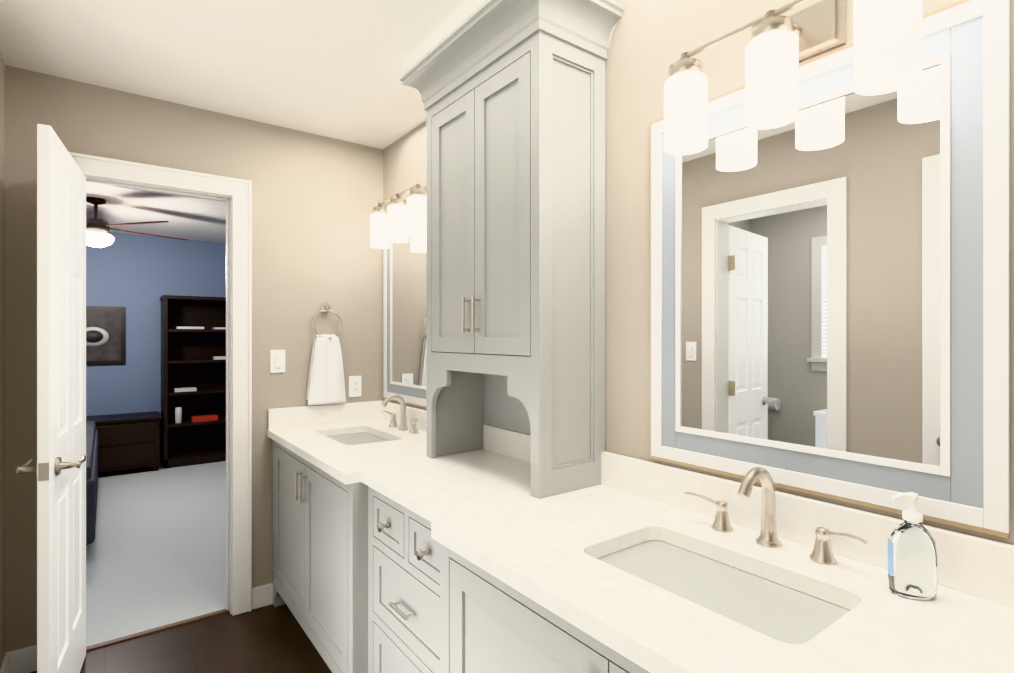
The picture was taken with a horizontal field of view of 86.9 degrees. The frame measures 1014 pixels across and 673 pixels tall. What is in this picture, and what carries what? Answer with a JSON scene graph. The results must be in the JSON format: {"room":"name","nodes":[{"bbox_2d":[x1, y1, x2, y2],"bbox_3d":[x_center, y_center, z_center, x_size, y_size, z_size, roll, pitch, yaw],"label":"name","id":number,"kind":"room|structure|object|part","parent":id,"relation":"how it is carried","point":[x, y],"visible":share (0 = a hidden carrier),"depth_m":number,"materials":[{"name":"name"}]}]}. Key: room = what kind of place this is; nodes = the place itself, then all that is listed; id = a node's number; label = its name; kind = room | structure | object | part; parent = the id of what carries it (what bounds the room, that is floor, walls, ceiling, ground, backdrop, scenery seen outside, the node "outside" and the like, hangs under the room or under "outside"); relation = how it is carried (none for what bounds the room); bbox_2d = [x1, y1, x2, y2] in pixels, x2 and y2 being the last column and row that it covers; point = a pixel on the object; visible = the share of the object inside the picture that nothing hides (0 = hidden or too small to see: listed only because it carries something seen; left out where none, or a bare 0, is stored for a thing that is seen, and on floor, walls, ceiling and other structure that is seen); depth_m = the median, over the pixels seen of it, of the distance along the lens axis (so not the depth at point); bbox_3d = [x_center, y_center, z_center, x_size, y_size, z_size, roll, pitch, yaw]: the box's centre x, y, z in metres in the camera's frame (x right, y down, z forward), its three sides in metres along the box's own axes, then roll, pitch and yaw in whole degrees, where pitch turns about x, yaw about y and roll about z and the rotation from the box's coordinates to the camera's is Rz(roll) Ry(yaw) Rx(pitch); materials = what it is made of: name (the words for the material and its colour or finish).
{"room":"bathroom","nodes":[
{"label":"bathroom","id":0,"kind":"room"},
{"bbox_2d":[0,54,4,666],"bbox_3d":[-0.784,0.140,0.412,0.120,2.440,4.200,0,0,-37],"label":"wall","id":1,"kind":"structure","parent":0,"point":[2,358],"depth_m":2.08,"materials":[{"name":"paint"}]},
{"bbox_2d":[86,232,225,460],"bbox_3d":[-4.293,0.140,5.468,5.300,2.440,0.100,0,0,-37],"label":"wall","id":2,"kind":"structure","parent":0,"point":[137,276],"depth_m":5.68,"materials":[{"name":"blue paint"}]},
{"bbox_2d":[86,306,125,364],"bbox_3d":[-4.250,-0.010,5.419,0.630,0.600,0.028,0,0,-37],"label":"picture","id":3,"kind":"object","parent":2,"relation":"attached to","point":[105,335],"visible":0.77,"depth_m":5.50,"materials":[{"name":"brown wood"}]},
{"bbox_2d":[30,603,331,672],"bbox_3d":[-0.071,1.385,0.897,1.843,0.050,4.360,0,0,-37],"label":"floor","id":4,"kind":"structure","parent":0,"point":[271,638],"depth_m":2.33,"materials":[{"name":"wood"}]},
{"bbox_2d":[86,609,228,651],"bbox_3d":[-1.615,1.356,2.476,0.626,0.008,0.030,0,0,-37],"label":"trim","id":5,"kind":"structure","parent":4,"relation":"on","point":[146,632],"depth_m":2.46,"materials":[{"name":"brown"}]},
{"bbox_2d":[268,436,666,672],"bbox_3d":[-0.114,0.932,1.758,0.632,0.852,2.847,0,0,-37],"label":"bathroom vanity","id":6,"kind":"object","parent":4,"relation":"on","point":[373,590],"depth_m":1.71,"materials":[{"name":"grey paint"}]},
{"bbox_2d":[267,420,1013,672],"bbox_3d":[-0.111,0.489,1.760,0.625,0.036,2.847,0,0,-37],"label":"countertop","id":7,"kind":"structure","parent":6,"relation":"on","point":[551,533],"depth_m":1.08,"materials":[{"name":"white stone"}]},
{"bbox_2d":[327,432,382,443],"bbox_3d":[-0.717,0.573,2.563,0.278,0.157,0.478,0,0,-37],"label":"sink","id":8,"kind":"object","parent":7,"relation":"in","point":[351,437],"depth_m":2.71,"materials":[{"name":"white ceramic"}]},
{"bbox_2d":[379,394,422,431],"bbox_3d":[-0.562,0.379,2.679,0.146,0.179,0.409,0,0,-37],"label":"faucet","id":9,"kind":"object","parent":7,"relation":"on","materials":[{"name":"silver metal"}]},
{"bbox_3d":[-0.123,-0.073,1.808,0.031,0.124,0.070,0,0,-37],"label":"tower handle","id":10,"kind":"part","parent":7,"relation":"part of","materials":[{"name":"silver metal"}]},
{"bbox_2d":[607,536,834,635],"bbox_3d":[0.402,0.573,1.072,0.278,0.157,0.478,0,0,-37],"label":"sink","id":11,"kind":"object","parent":7,"relation":"in","point":[784,608],"depth_m":1.09,"materials":[{"name":"white ceramic"}]},
{"bbox_2d":[683,467,874,567],"bbox_3d":[0.558,0.379,1.188,0.146,0.179,0.409,0,0,-37],"label":"faucet","id":12,"kind":"object","parent":7,"relation":"on","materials":[{"name":"silver metal"}]},
{"bbox_2d":[888,492,937,599],"bbox_3d":[0.734,0.376,0.970,0.065,0.186,0.068,0,0,-37],"label":"soap bottle","id":13,"kind":"object","parent":7,"relation":"on","point":[912,563],"visible":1,"depth_m":0.96,"materials":[{"name":"clear plastic"}]},
{"bbox_2d":[5,65,382,651],"bbox_3d":[-1.440,0.140,2.620,1.723,2.440,0.120,0,0,-37],"label":"wall","id":14,"kind":"structure","parent":0,"point":[316,199],"depth_m":2.68,"materials":[{"name":"paint"}]},
{"bbox_2d":[37,124,85,672],"bbox_3d":[-1.638,0.339,1.983,0.035,2.027,0.655,0,0,-30],"label":"door leaf","id":15,"kind":"structure","parent":14,"relation":"in","point":[61,404],"depth_m":1.85,"materials":[{"name":"white wood"}]},
{"bbox_2d":[16,454,85,480],"bbox_3d":[-1.520,0.430,1.782,0.172,0.062,0.191,0,0,-30],"label":"door handle","id":16,"kind":"object","parent":15,"relation":"attached to","point":[43,469],"depth_m":1.74,"materials":[{"name":"silver metal"}]},
{"bbox_2d":[0,583,272,672],"bbox_3d":[-0.953,1.308,1.585,1.020,0.105,2.120,0,0,-37],"label":"baseboard","id":17,"kind":"structure","parent":14,"relation":"attached to","point":[22,660],"depth_m":2.16,"materials":[{"name":"white"}]},
{"bbox_2d":[69,152,251,615],"bbox_3d":[-1.619,0.295,2.482,0.770,2.130,0.162,0,0,-37],"label":"door frame","id":18,"kind":"structure","parent":14,"relation":"attached to","point":[235,194],"depth_m":2.62,"materials":[{"name":"white wood"}]},
{"bbox_2d":[270,350,284,372],"bbox_3d":[-1.172,0.127,2.738,0.072,0.116,0.013,0,0,-37],"label":"light switch","id":19,"kind":"object","parent":14,"relation":"attached to","point":[277,361],"visible":1,"depth_m":2.73,"materials":[{"name":"white plastic"}]},
{"bbox_2d":[268,401,378,427],"bbox_3d":[-0.965,0.418,2.885,0.601,0.104,0.022,0,0,-37],"label":"backsplash","id":20,"kind":"structure","parent":14,"relation":"attached to","point":[295,417],"depth_m":2.86,"materials":[{"name":"white stone"}]},
{"bbox_2d":[306,303,345,405],"bbox_3d":[-0.963,0.091,2.860,0.207,0.539,0.069,0,0,-37],"label":"towel rail","id":21,"kind":"object","parent":14,"relation":"attached to","point":[326,382],"visible":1,"depth_m":2.84,"materials":[{"name":"white fabric"}]},
{"bbox_2d":[306,334,345,405],"bbox_3d":[-0.960,0.175,2.856,0.207,0.370,0.060,0,0,-37],"label":"towel","id":22,"kind":"object","parent":21,"relation":"hanging from","point":[326,382],"depth_m":2.84,"materials":[{"name":"white fabric"}]},
{"bbox_2d":[348,376,360,396],"bbox_3d":[-0.847,0.278,2.984,0.072,0.116,0.009,0,0,-37],"label":"outlet","id":23,"kind":"object","parent":14,"relation":"attached to","point":[354,386],"visible":1,"depth_m":2.98,"materials":[{"name":"white plastic"}]},
{"bbox_2d":[0,0,485,242],"bbox_3d":[-1.795,-1.105,2.141,5.300,0.050,8.420,0,0,-37],"label":"ceiling","id":24,"kind":"structure","parent":0,"point":[335,69],"depth_m":2.08,"materials":[{"name":"white paint"}]},
{"bbox_2d":[86,197,187,246],"bbox_3d":[-3.265,-0.892,4.239,1.311,0.374,1.261,0,0,-37],"label":"ceiling fan","id":25,"kind":"object","parent":24,"relation":"hanging from","point":[97,229],"visible":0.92,"depth_m":4.15,"materials":[{"name":"brown wood"}]},
{"bbox_3d":[-3.230,-0.757,4.202,0.240,0.105,0.240,0,0,-37],"label":"lamp shade","id":26,"kind":"part","parent":25,"relation":"part of","materials":[{"name":"white glass"}]},
{"bbox_2d":[383,0,1013,544],"bbox_3d":[0.594,0.140,1.446,0.120,2.440,4.440,0,0,-37],"label":"wall","id":27,"kind":"structure","parent":0,"point":[651,42],"depth_m":1.61,"materials":[{"name":"paint"}]},
{"bbox_2d":[370,184,425,248],"bbox_3d":[-0.510,-0.608,2.668,0.176,0.275,0.534,0,0,-37],"label":"sconce","id":28,"kind":"object","parent":27,"relation":"attached to","point":[397,220],"visible":1,"depth_m":2.60,"materials":[{"name":"white glass"}]},
{"bbox_2d":[383,236,425,407],"bbox_3d":[-0.471,-0.135,2.750,0.015,0.986,0.784,0,0,-37],"label":"mirror","id":29,"kind":"object","parent":27,"relation":"attached to","point":[404,321],"visible":0.35,"depth_m":2.84,"materials":[{"name":"white wood"}]},
{"bbox_2d":[407,406,1013,607],"bbox_3d":[0.131,0.418,1.942,0.020,0.104,2.847,0,0,-37],"label":"backsplash","id":30,"kind":"structure","parent":27,"relation":"attached to","point":[979,566],"depth_m":1.41,"materials":[{"name":"white stone"}]},
{"bbox_2d":[664,0,921,154],"bbox_3d":[0.604,-0.608,1.185,0.176,0.275,0.534,0,0,-37],"label":"sconce","id":31,"kind":"object","parent":27,"relation":"attached to","point":[887,46],"visible":1,"depth_m":1.13,"materials":[{"name":"white glass"}]},
{"bbox_2d":[650,0,1009,537],"bbox_3d":[0.651,-0.135,1.256,0.015,0.986,0.782,0,0,-37],"label":"mirror","id":32,"kind":"object","parent":27,"relation":"attached to","point":[830,292],"visible":0.94,"depth_m":1.14,"materials":[{"name":"white wood"}]},
{"label":"outside","id":33,"kind":"structure","parent":0,"visible":0},
{"bbox_2d":[86,461,225,646],"bbox_3d":[-3.080,1.383,3.852,5.100,0.054,3.940,0,0,-37],"label":"floor carpet","id":34,"kind":"object","parent":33,"point":[156,553],"depth_m":3.39,"materials":[{"name":"grey carpet"}]},
{"bbox_2d":[86,421,98,544],"bbox_3d":[-4.190,0.784,3.357,2.570,1.149,2.300,0,0,-37],"label":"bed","id":35,"kind":"object","parent":34,"relation":"on","point":[92,450],"visible":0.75,"depth_m":3.39,"materials":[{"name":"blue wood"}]},
{"bbox_2d":[86,411,161,472],"bbox_3d":[-4.212,1.082,5.144,1.480,0.554,0.485,0,0,-37],"label":"dresser","id":36,"kind":"object","parent":34,"relation":"on","point":[129,440],"visible":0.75,"depth_m":5.25,"materials":[{"name":"brown wood"}]},
{"bbox_2d":[160,295,225,468],"bbox_3d":[-3.261,0.467,5.910,0.940,1.784,0.392,0,0,-37],"label":"bookcase","id":37,"kind":"object","parent":34,"relation":"on","point":[193,379],"visible":0.75,"depth_m":5.91,"materials":[{"name":"brown wood"}]}
]}

